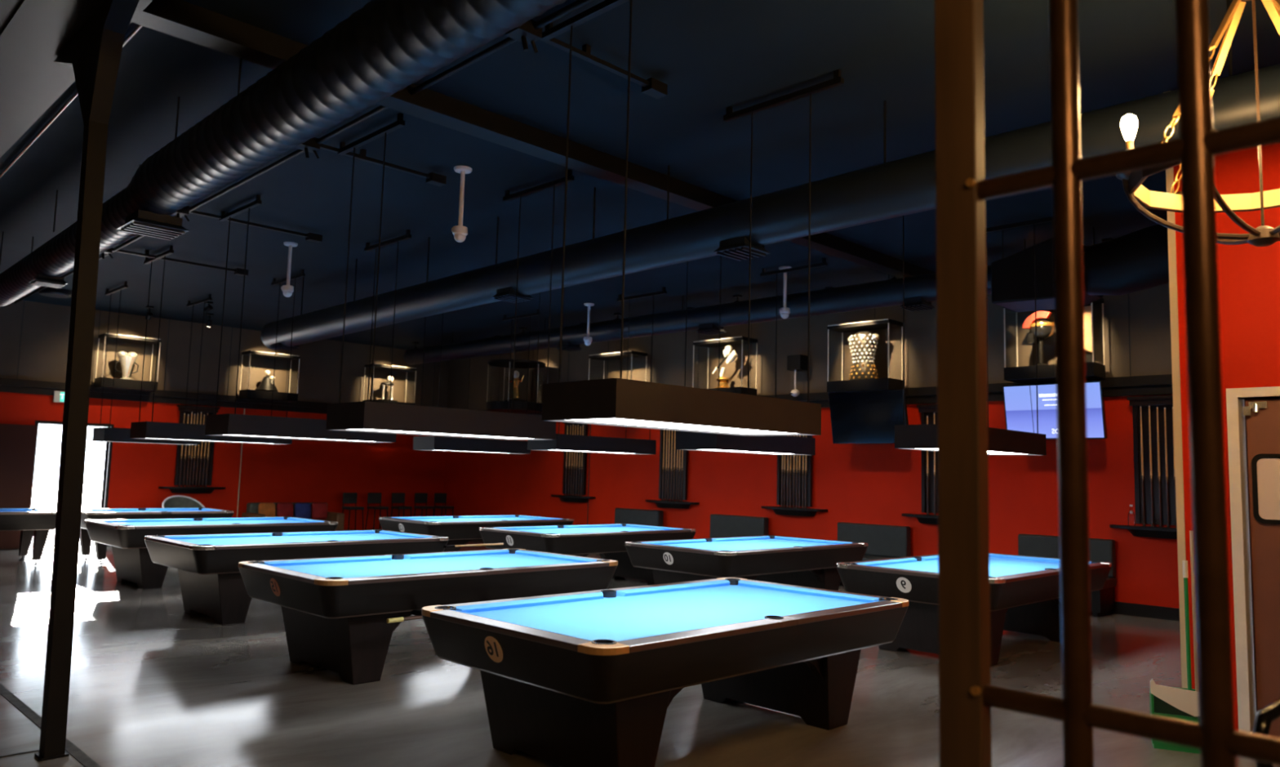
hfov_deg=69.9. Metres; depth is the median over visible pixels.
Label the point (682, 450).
pool cue
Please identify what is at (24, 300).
trim
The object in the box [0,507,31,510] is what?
cushion
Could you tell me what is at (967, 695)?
metal railing
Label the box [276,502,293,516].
cushion
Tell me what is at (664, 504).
wall shelf
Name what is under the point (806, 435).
pool cue
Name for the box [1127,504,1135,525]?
bottle
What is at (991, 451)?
diffuser
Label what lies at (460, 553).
cushion
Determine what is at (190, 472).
stick
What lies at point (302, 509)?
cushion
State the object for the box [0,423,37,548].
door
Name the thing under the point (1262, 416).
door
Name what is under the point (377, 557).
cushion
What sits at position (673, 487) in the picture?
pool cue
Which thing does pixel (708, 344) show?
display case
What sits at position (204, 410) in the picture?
cue rack
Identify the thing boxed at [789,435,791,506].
pool cue
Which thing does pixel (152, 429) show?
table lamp
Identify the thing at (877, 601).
cushion
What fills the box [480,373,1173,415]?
trim
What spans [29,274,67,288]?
vent
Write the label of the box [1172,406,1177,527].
pool cue
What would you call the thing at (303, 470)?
wall
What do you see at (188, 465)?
stick
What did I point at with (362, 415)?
pendant lamp
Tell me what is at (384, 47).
air duct
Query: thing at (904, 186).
air duct
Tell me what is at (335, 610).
pool table
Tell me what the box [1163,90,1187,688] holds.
trim
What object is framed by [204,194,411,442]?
table lamp
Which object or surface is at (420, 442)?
pendant lamp
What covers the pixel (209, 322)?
track spotlight
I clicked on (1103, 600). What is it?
bench
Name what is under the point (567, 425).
pool cue
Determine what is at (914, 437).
pendant light
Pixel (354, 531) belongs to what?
cushion
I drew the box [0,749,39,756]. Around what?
trim
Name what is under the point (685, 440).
pendant light
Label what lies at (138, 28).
conduit pipe
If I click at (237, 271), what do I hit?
strut
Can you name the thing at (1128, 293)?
trim
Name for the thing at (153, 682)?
floor
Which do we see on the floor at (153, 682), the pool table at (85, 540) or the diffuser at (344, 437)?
the pool table at (85, 540)
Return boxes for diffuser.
[226,434,375,441]
[351,428,527,438]
[561,449,622,453]
[568,417,795,434]
[697,448,790,453]
[920,448,1024,453]
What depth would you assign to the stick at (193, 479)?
18.27 m
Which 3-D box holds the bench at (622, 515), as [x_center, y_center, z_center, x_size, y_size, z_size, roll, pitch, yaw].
[-0.200,2.834,17.256,1.190,0.925,0.600,-4,-8,45]
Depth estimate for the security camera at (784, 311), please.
12.24 m
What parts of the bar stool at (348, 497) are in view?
leg, backrest, seat, leg, leg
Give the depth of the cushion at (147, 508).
15.78 m
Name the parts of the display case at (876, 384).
post, post, lid, post, post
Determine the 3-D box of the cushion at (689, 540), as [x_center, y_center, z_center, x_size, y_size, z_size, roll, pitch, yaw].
[0.419,1.926,11.133,0.058,0.036,1.200,-4,-8,45]
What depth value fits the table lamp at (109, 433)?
14.67 m
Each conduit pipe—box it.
[0,0,168,177]
[13,0,593,303]
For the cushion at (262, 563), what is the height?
0.036 m
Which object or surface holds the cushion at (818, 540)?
on the pool table at (788, 560)
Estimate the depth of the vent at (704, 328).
13.86 m
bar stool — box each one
[342,492,364,530]
[364,492,388,529]
[391,492,412,516]
[413,492,435,515]
[433,492,454,515]
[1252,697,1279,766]
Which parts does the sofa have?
armrest, backrest, armrest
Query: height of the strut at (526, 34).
0.223 m
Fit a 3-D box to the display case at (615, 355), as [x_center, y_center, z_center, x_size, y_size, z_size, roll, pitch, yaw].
[-0.426,-0.079,17.979,1.224,0.992,0.508,-4,-8,45]
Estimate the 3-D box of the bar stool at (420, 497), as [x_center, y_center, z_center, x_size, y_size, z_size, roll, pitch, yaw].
[-5.030,3.066,21.357,0.406,1.021,0.406,-4,-8,45]
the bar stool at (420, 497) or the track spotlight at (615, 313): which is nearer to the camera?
the track spotlight at (615, 313)
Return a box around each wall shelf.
[158,486,225,493]
[551,494,595,502]
[645,499,699,508]
[760,505,827,515]
[902,513,937,524]
[1109,524,1177,538]
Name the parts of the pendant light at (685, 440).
hanger rod, hanger rod, lamp shade, hanger rod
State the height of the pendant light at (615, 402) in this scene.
2.510 m
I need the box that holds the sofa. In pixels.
[241,502,344,530]
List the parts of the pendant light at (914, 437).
hanger rod, lamp shade, hanger rod, hanger rod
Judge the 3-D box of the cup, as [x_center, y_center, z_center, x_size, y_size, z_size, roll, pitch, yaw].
[-9.682,-0.332,17.288,0.231,0.544,0.422,-4,-8,45]
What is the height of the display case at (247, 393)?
0.972 m
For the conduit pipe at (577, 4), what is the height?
0.042 m
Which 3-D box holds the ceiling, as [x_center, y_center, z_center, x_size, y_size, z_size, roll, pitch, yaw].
[-1.893,-2.003,9.536,23.100,0.150,15.200,-4,-8,45]
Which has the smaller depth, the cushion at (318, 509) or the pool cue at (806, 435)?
the pool cue at (806, 435)
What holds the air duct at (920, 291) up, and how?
hanging from the ceiling
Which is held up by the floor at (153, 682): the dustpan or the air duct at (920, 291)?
the dustpan
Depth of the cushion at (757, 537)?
12.02 m
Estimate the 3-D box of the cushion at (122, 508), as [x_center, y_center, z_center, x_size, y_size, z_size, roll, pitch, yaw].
[-8.740,2.082,15.114,0.058,0.036,0.865,-4,-8,45]
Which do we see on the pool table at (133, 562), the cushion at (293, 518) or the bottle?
the cushion at (293, 518)
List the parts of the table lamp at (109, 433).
hanger rod, hanger rod, lamp shade, hanger rod, hanger rod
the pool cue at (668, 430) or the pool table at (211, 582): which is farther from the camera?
the pool cue at (668, 430)
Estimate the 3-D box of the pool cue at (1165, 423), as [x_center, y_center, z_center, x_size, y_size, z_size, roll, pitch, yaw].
[6.451,1.024,11.226,0.033,1.462,0.031,-4,-8,45]
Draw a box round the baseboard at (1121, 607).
[481,538,1179,621]
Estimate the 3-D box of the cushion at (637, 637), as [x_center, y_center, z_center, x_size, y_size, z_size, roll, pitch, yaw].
[0.274,1.297,4.791,0.058,0.036,1.200,-4,-8,45]
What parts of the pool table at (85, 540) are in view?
leg, rail, leg, rail, rail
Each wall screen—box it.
[828,388,908,443]
[1002,380,1107,439]
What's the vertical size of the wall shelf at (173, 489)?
0.125 m
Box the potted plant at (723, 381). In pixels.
[712,344,737,388]
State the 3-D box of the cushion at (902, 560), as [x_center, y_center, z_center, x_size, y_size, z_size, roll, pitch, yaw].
[2.459,1.782,9.134,0.058,0.036,1.200,-4,-8,45]
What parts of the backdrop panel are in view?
panel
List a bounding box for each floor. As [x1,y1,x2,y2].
[0,538,1279,766]
[30,483,102,546]
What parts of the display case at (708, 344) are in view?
post, post, lid, post, post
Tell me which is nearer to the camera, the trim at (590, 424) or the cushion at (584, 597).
the cushion at (584, 597)
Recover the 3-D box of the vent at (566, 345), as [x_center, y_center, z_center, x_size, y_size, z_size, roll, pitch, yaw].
[-1.256,-0.657,16.262,0.340,0.122,0.340,-4,-8,45]
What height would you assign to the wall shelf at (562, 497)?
0.125 m
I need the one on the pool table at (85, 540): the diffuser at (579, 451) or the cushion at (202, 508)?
the cushion at (202, 508)
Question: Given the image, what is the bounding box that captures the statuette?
[504,370,526,401]
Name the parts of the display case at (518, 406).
post, lid, post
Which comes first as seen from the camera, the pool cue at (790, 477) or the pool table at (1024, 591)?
the pool table at (1024, 591)
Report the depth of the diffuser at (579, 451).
13.17 m
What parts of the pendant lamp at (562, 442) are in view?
hanger rod, hanger rod, lamp shade, hanger rod, hanger rod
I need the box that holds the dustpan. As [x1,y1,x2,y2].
[1149,530,1199,753]
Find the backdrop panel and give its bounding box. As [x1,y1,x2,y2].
[1084,305,1095,362]
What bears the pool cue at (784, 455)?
on the wall shelf at (777, 509)
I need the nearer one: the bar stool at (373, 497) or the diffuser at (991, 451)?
the diffuser at (991, 451)
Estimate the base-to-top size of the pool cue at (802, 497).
1.468 m
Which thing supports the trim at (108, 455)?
attached to the wall at (303, 470)
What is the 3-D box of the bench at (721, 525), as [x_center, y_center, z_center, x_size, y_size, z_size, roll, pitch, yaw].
[1.522,2.710,15.546,1.190,0.925,0.600,-4,-8,45]
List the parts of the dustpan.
handle, broom handle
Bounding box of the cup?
[115,351,138,379]
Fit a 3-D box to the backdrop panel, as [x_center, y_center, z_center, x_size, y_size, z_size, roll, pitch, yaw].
[5.731,-0.610,12.040,0.440,0.780,0.060,-4,-8,45]
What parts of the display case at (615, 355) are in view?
post, post, lid, post, post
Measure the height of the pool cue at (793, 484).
1.472 m
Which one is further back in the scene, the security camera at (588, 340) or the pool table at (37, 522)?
the security camera at (588, 340)
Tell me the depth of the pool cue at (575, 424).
18.94 m
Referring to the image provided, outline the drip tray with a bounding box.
[1115,171,1134,196]
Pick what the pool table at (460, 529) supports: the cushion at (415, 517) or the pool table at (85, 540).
the cushion at (415, 517)
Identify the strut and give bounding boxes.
[102,247,248,275]
[172,205,322,242]
[295,137,446,186]
[504,19,667,98]
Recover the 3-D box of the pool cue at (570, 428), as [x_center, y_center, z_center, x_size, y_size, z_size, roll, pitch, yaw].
[-1.468,1.597,19.090,0.033,1.458,0.031,-4,-8,45]
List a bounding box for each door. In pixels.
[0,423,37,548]
[1243,399,1279,737]
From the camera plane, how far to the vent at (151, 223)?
7.71 m
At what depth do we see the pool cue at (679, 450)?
16.86 m
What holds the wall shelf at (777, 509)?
attached to the wall at (873, 483)
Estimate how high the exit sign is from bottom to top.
0.200 m
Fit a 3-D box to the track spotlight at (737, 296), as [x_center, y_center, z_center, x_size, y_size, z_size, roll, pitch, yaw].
[1.520,-1.255,14.268,0.100,0.236,0.140,-4,-8,45]
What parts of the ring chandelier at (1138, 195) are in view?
bulb, rod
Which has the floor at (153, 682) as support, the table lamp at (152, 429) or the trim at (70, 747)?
the trim at (70, 747)
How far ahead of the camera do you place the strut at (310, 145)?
8.17 m
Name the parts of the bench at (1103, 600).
backrest, seat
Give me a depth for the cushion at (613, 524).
14.06 m
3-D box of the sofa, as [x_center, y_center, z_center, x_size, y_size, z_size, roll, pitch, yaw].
[-7.233,2.901,19.136,0.800,0.800,1.880,-4,-8,45]
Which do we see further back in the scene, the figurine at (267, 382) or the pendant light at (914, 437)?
the figurine at (267, 382)
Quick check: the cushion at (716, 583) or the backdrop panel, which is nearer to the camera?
the cushion at (716, 583)
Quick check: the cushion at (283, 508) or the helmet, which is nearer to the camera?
the helmet
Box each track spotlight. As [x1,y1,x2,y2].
[145,305,153,319]
[204,301,213,312]
[205,312,213,326]
[613,312,621,319]
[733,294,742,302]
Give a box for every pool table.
[0,507,56,564]
[79,506,234,564]
[84,515,337,588]
[144,528,448,624]
[238,547,617,684]
[378,514,573,551]
[421,577,909,766]
[479,523,696,584]
[624,534,867,590]
[835,552,1111,665]
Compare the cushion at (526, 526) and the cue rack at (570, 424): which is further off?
the cue rack at (570, 424)
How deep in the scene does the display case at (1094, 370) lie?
11.97 m
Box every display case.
[94,333,161,391]
[239,350,300,401]
[362,363,417,404]
[485,359,546,413]
[588,350,647,381]
[692,336,757,395]
[826,318,902,392]
[1003,297,1105,382]
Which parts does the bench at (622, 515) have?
backrest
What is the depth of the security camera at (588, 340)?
15.26 m
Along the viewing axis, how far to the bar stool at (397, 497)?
21.02 m
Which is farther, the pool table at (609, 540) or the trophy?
the trophy
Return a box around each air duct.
[0,0,566,306]
[260,0,1279,350]
[404,246,991,364]
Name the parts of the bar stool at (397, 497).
backrest, seat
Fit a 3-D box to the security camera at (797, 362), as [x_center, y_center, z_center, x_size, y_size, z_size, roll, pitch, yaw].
[2.589,-0.118,15.092,0.260,0.681,0.310,-4,-8,45]
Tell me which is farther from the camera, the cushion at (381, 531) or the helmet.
the helmet
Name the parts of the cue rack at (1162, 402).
rail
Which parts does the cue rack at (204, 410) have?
rail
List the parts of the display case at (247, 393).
post, post, lid, post, post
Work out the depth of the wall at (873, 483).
14.73 m
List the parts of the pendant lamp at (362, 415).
hanger rod, hanger rod, lamp shade, hanger rod, hanger rod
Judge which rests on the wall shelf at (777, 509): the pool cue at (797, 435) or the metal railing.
the pool cue at (797, 435)
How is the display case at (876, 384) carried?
attached to the wall at (873, 483)
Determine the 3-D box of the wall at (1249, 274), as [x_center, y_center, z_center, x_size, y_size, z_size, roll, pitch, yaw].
[7.573,0.229,6.502,5.240,4.400,5.730,-4,-8,45]
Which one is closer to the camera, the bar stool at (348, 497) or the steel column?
the steel column
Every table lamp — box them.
[92,280,212,444]
[129,244,305,444]
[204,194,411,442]
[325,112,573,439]
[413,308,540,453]
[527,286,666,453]
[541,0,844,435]
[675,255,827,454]
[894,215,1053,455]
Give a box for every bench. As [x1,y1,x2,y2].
[599,507,662,556]
[709,513,768,537]
[837,521,910,583]
[1017,533,1116,617]
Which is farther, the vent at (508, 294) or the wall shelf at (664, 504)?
the wall shelf at (664, 504)
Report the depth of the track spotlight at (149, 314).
16.65 m
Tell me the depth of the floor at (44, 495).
38.83 m
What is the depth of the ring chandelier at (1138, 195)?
4.12 m
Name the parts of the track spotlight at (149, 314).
stem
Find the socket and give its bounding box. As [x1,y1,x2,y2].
[1125,139,1133,148]
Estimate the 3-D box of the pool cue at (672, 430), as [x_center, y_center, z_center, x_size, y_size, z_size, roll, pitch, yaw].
[0.588,1.459,17.047,0.033,1.437,0.031,-4,-8,45]
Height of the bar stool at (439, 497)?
1.021 m
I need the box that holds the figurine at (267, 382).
[256,369,278,391]
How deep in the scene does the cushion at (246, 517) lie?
13.55 m
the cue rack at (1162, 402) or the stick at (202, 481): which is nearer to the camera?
the cue rack at (1162, 402)
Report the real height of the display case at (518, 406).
1.040 m
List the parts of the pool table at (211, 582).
rail, apron trim, rail, rail, rail, rail, rail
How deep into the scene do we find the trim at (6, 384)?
18.00 m
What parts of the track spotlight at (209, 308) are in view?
stem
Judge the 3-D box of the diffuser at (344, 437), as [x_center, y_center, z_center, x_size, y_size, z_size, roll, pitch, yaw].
[-3.779,0.607,10.333,0.584,0.012,1.900,-4,-8,45]
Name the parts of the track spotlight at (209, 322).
stem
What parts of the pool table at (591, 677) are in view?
rail, rail, apron trim, rail, rail, rail, rail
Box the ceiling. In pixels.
[0,0,1279,349]
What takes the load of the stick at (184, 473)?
on the wall shelf at (173, 489)
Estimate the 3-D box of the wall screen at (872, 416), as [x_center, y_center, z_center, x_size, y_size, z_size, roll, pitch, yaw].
[3.523,0.518,13.990,1.286,0.795,0.367,-4,-8,45]
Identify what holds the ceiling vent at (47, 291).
in the ceiling
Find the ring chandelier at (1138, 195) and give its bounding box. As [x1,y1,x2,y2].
[1115,0,1279,246]
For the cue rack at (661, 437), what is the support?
attached to the wall at (873, 483)
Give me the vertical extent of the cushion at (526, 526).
0.036 m
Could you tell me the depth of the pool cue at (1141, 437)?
11.40 m
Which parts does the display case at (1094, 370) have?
post, post, lid, post, post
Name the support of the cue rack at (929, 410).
attached to the wall at (873, 483)
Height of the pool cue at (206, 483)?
1.437 m
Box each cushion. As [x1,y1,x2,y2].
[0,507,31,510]
[35,507,52,511]
[81,507,137,511]
[101,518,193,522]
[146,507,199,510]
[164,532,272,538]
[201,507,221,511]
[202,516,284,520]
[257,502,275,516]
[257,562,326,577]
[264,555,391,565]
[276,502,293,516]
[282,529,374,535]
[287,516,324,521]
[294,502,311,518]
[311,502,327,519]
[379,529,431,537]
[391,515,453,519]
[404,549,509,558]
[448,608,595,642]
[450,591,603,612]
[458,515,515,517]
[493,525,557,529]
[515,549,596,561]
[518,515,562,519]
[564,523,622,527]
[612,617,765,642]
[616,579,729,595]
[626,524,683,529]
[641,538,706,544]
[711,535,769,541]
[737,579,883,602]
[774,535,852,543]
[782,600,883,615]
[856,557,916,565]
[921,555,937,559]
[989,552,1091,563]
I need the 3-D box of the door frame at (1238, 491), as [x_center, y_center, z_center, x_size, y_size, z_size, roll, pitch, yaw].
[4.317,1.138,5.665,1.090,2.260,0.180,-4,-8,45]
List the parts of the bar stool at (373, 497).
leg, leg, backrest, seat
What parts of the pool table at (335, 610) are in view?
rail, rail, apron trim, rail, rail, rail, rail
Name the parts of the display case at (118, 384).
post, post, lid, post, post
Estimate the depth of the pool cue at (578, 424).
18.89 m
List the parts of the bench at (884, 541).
backrest, seat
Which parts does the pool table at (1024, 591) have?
rail, rail, rail, apron trim, rail, rail, rail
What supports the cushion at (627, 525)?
on the pool table at (609, 540)
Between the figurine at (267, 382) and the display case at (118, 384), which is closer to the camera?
the display case at (118, 384)
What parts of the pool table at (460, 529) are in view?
rail, apron trim, rail, rail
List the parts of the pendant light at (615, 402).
hanger rod, hanger rod, lamp shade, hanger rod, hanger rod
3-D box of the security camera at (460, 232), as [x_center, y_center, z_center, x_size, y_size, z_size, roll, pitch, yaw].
[-1.669,-1.664,8.558,0.170,0.706,0.170,-4,-8,45]
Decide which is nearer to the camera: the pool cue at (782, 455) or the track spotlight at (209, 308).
the pool cue at (782, 455)
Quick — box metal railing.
[934,0,1279,766]
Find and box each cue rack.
[173,404,219,484]
[562,422,587,494]
[658,429,688,499]
[776,435,812,506]
[916,404,937,512]
[1127,395,1175,524]
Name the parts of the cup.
handle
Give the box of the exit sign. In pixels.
[52,391,64,402]
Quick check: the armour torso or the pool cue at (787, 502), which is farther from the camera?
the pool cue at (787, 502)
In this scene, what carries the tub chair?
on the floor at (153, 682)
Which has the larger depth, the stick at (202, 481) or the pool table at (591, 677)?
the stick at (202, 481)
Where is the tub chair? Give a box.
[161,494,205,507]
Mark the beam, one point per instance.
(180, 19)
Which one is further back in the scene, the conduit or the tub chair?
the conduit
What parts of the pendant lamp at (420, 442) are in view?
hanger rod, hanger rod, lamp shade, hanger rod, hanger rod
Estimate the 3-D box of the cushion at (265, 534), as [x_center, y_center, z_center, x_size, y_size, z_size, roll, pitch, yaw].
[-4.697,1.708,10.261,0.058,0.036,1.200,-4,-8,45]
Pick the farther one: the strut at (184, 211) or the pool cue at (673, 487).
the pool cue at (673, 487)
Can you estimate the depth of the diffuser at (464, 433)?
7.95 m
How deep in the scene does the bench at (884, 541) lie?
13.73 m
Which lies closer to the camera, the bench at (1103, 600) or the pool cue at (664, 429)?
the bench at (1103, 600)
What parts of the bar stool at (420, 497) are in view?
backrest, seat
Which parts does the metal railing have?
post, cross rail, cross rail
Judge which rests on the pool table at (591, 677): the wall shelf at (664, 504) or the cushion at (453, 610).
the cushion at (453, 610)
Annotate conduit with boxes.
[236,408,244,517]
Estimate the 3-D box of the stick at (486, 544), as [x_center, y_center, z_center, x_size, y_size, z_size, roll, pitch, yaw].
[-1.963,1.917,10.873,0.040,0.027,0.830,-4,-8,45]
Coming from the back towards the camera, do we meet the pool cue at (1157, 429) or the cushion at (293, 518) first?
the cushion at (293, 518)
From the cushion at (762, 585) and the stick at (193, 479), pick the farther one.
the stick at (193, 479)
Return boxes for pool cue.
[204,441,209,486]
[564,425,568,494]
[567,427,570,495]
[569,423,573,495]
[572,424,576,495]
[575,424,578,495]
[577,426,581,495]
[580,424,583,495]
[662,429,664,500]
[664,429,667,500]
[666,430,670,500]
[670,430,672,500]
[672,430,675,500]
[675,430,678,501]
[678,449,680,501]
[680,449,683,501]
[781,454,782,506]
[783,454,785,506]
[786,435,788,506]
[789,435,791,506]
[792,435,795,506]
[795,435,797,507]
[798,435,800,507]
[801,435,804,507]
[804,435,806,507]
[926,415,928,514]
[933,413,936,515]
[1140,405,1145,525]
[1148,404,1154,526]
[1156,406,1162,526]
[1164,407,1169,527]
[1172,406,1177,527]
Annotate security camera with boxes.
[280,241,297,297]
[451,165,471,242]
[583,302,594,345]
[778,266,791,318]
[786,354,807,396]
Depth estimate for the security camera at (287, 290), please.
11.61 m
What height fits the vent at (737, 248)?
0.110 m
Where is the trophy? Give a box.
[377,375,397,401]
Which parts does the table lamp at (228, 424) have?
hanger rod, hanger rod, lamp shade, hanger rod, hanger rod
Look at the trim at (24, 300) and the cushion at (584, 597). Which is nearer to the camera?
the cushion at (584, 597)
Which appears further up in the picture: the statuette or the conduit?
the statuette
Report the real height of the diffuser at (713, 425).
0.012 m
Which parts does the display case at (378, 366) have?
post, post, lid, post, post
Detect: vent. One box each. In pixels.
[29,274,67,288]
[38,286,71,297]
[116,209,189,239]
[268,342,299,350]
[492,286,533,302]
[555,341,582,351]
[695,323,726,334]
[713,236,770,260]
[899,296,934,311]
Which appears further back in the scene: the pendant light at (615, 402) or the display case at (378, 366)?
the display case at (378, 366)
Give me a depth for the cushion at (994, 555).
10.08 m
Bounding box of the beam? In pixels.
[132,0,935,278]
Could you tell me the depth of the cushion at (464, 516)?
16.04 m
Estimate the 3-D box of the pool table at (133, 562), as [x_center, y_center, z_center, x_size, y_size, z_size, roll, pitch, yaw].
[-5.859,2.292,12.620,1.600,0.804,2.870,-4,-8,45]
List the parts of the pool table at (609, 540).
rail, rail, apron trim, rail, rail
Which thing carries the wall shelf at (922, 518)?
attached to the wall at (873, 483)
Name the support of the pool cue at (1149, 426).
on the wall shelf at (1137, 531)
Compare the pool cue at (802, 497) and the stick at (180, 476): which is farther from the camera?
the stick at (180, 476)
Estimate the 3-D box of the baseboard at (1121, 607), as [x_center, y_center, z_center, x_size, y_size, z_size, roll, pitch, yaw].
[1.347,3.155,16.148,17.460,0.150,0.019,-4,-8,45]
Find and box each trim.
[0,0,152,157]
[0,377,329,413]
[0,683,101,766]
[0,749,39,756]
[16,300,435,406]
[30,420,114,508]
[466,293,1131,408]
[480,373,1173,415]
[586,423,591,524]
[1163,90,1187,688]
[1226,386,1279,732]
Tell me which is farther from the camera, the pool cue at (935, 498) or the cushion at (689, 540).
the pool cue at (935, 498)
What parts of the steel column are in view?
plate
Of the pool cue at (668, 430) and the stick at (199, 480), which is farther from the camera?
the stick at (199, 480)
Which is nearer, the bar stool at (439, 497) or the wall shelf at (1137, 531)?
the wall shelf at (1137, 531)
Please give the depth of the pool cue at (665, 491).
17.11 m
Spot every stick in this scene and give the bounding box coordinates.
[178,413,185,486]
[182,413,188,486]
[186,412,192,486]
[188,413,195,486]
[191,413,198,486]
[195,412,201,486]
[198,414,204,486]
[201,413,208,486]
[386,608,422,622]
[443,542,503,547]
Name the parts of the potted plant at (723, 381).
upright blade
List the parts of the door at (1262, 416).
vision pane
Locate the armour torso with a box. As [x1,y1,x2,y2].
[847,331,879,379]
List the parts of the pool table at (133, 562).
rail, apron trim, rail, rail, rail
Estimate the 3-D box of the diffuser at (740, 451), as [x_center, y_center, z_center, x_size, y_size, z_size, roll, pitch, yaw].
[1.323,0.823,11.191,0.584,0.012,1.900,-4,-8,45]
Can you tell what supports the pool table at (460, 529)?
on the floor at (153, 682)
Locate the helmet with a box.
[1022,311,1054,365]
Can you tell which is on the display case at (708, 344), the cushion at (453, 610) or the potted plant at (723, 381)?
the potted plant at (723, 381)
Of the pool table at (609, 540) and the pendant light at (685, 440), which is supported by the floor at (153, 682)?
the pool table at (609, 540)
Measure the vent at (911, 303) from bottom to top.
0.122 m
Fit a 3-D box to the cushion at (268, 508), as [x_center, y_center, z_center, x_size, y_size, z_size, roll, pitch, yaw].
[-7.657,2.627,18.814,0.163,0.357,0.340,-4,-8,45]
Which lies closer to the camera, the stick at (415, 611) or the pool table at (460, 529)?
the stick at (415, 611)
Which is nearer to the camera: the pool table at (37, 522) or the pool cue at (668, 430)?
the pool table at (37, 522)
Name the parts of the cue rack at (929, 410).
rail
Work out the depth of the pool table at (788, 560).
10.56 m
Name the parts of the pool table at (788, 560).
rail, rail, apron trim, rail, rail, rail, rail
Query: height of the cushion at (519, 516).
0.036 m
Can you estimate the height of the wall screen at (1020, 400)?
0.736 m
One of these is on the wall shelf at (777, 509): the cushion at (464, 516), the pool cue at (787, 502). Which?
the pool cue at (787, 502)
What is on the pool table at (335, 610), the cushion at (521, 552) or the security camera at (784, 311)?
the cushion at (521, 552)
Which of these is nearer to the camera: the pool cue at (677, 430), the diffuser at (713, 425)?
the diffuser at (713, 425)
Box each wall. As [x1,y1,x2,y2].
[0,300,448,529]
[442,283,1179,608]
[1173,142,1279,729]
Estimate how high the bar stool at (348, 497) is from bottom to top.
1.021 m
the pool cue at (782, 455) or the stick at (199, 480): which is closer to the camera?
the pool cue at (782, 455)
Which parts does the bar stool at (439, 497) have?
backrest, seat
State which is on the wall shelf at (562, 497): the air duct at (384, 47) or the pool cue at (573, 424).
the pool cue at (573, 424)
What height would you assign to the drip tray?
0.112 m
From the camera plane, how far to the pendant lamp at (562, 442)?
13.01 m
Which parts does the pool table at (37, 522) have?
rail, leg, apron trim, leg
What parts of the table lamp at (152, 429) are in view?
hanger rod, hanger rod, lamp shade, hanger rod, hanger rod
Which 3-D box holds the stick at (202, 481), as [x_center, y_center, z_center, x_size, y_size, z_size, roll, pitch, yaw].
[-8.746,1.333,18.434,0.033,1.481,0.031,-4,-8,45]
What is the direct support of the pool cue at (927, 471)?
on the wall shelf at (922, 518)
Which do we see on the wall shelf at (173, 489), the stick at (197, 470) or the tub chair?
the stick at (197, 470)
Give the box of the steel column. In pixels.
[34,0,139,760]
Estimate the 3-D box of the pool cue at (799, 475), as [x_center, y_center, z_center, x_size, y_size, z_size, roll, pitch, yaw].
[2.620,1.289,15.032,0.033,1.484,0.031,-4,-8,45]
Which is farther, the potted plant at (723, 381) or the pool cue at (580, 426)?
the pool cue at (580, 426)
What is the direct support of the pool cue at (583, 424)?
on the wall shelf at (562, 497)
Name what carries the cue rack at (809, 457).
attached to the wall at (873, 483)
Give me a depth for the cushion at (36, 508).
14.42 m
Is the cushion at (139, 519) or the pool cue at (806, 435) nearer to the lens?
the cushion at (139, 519)

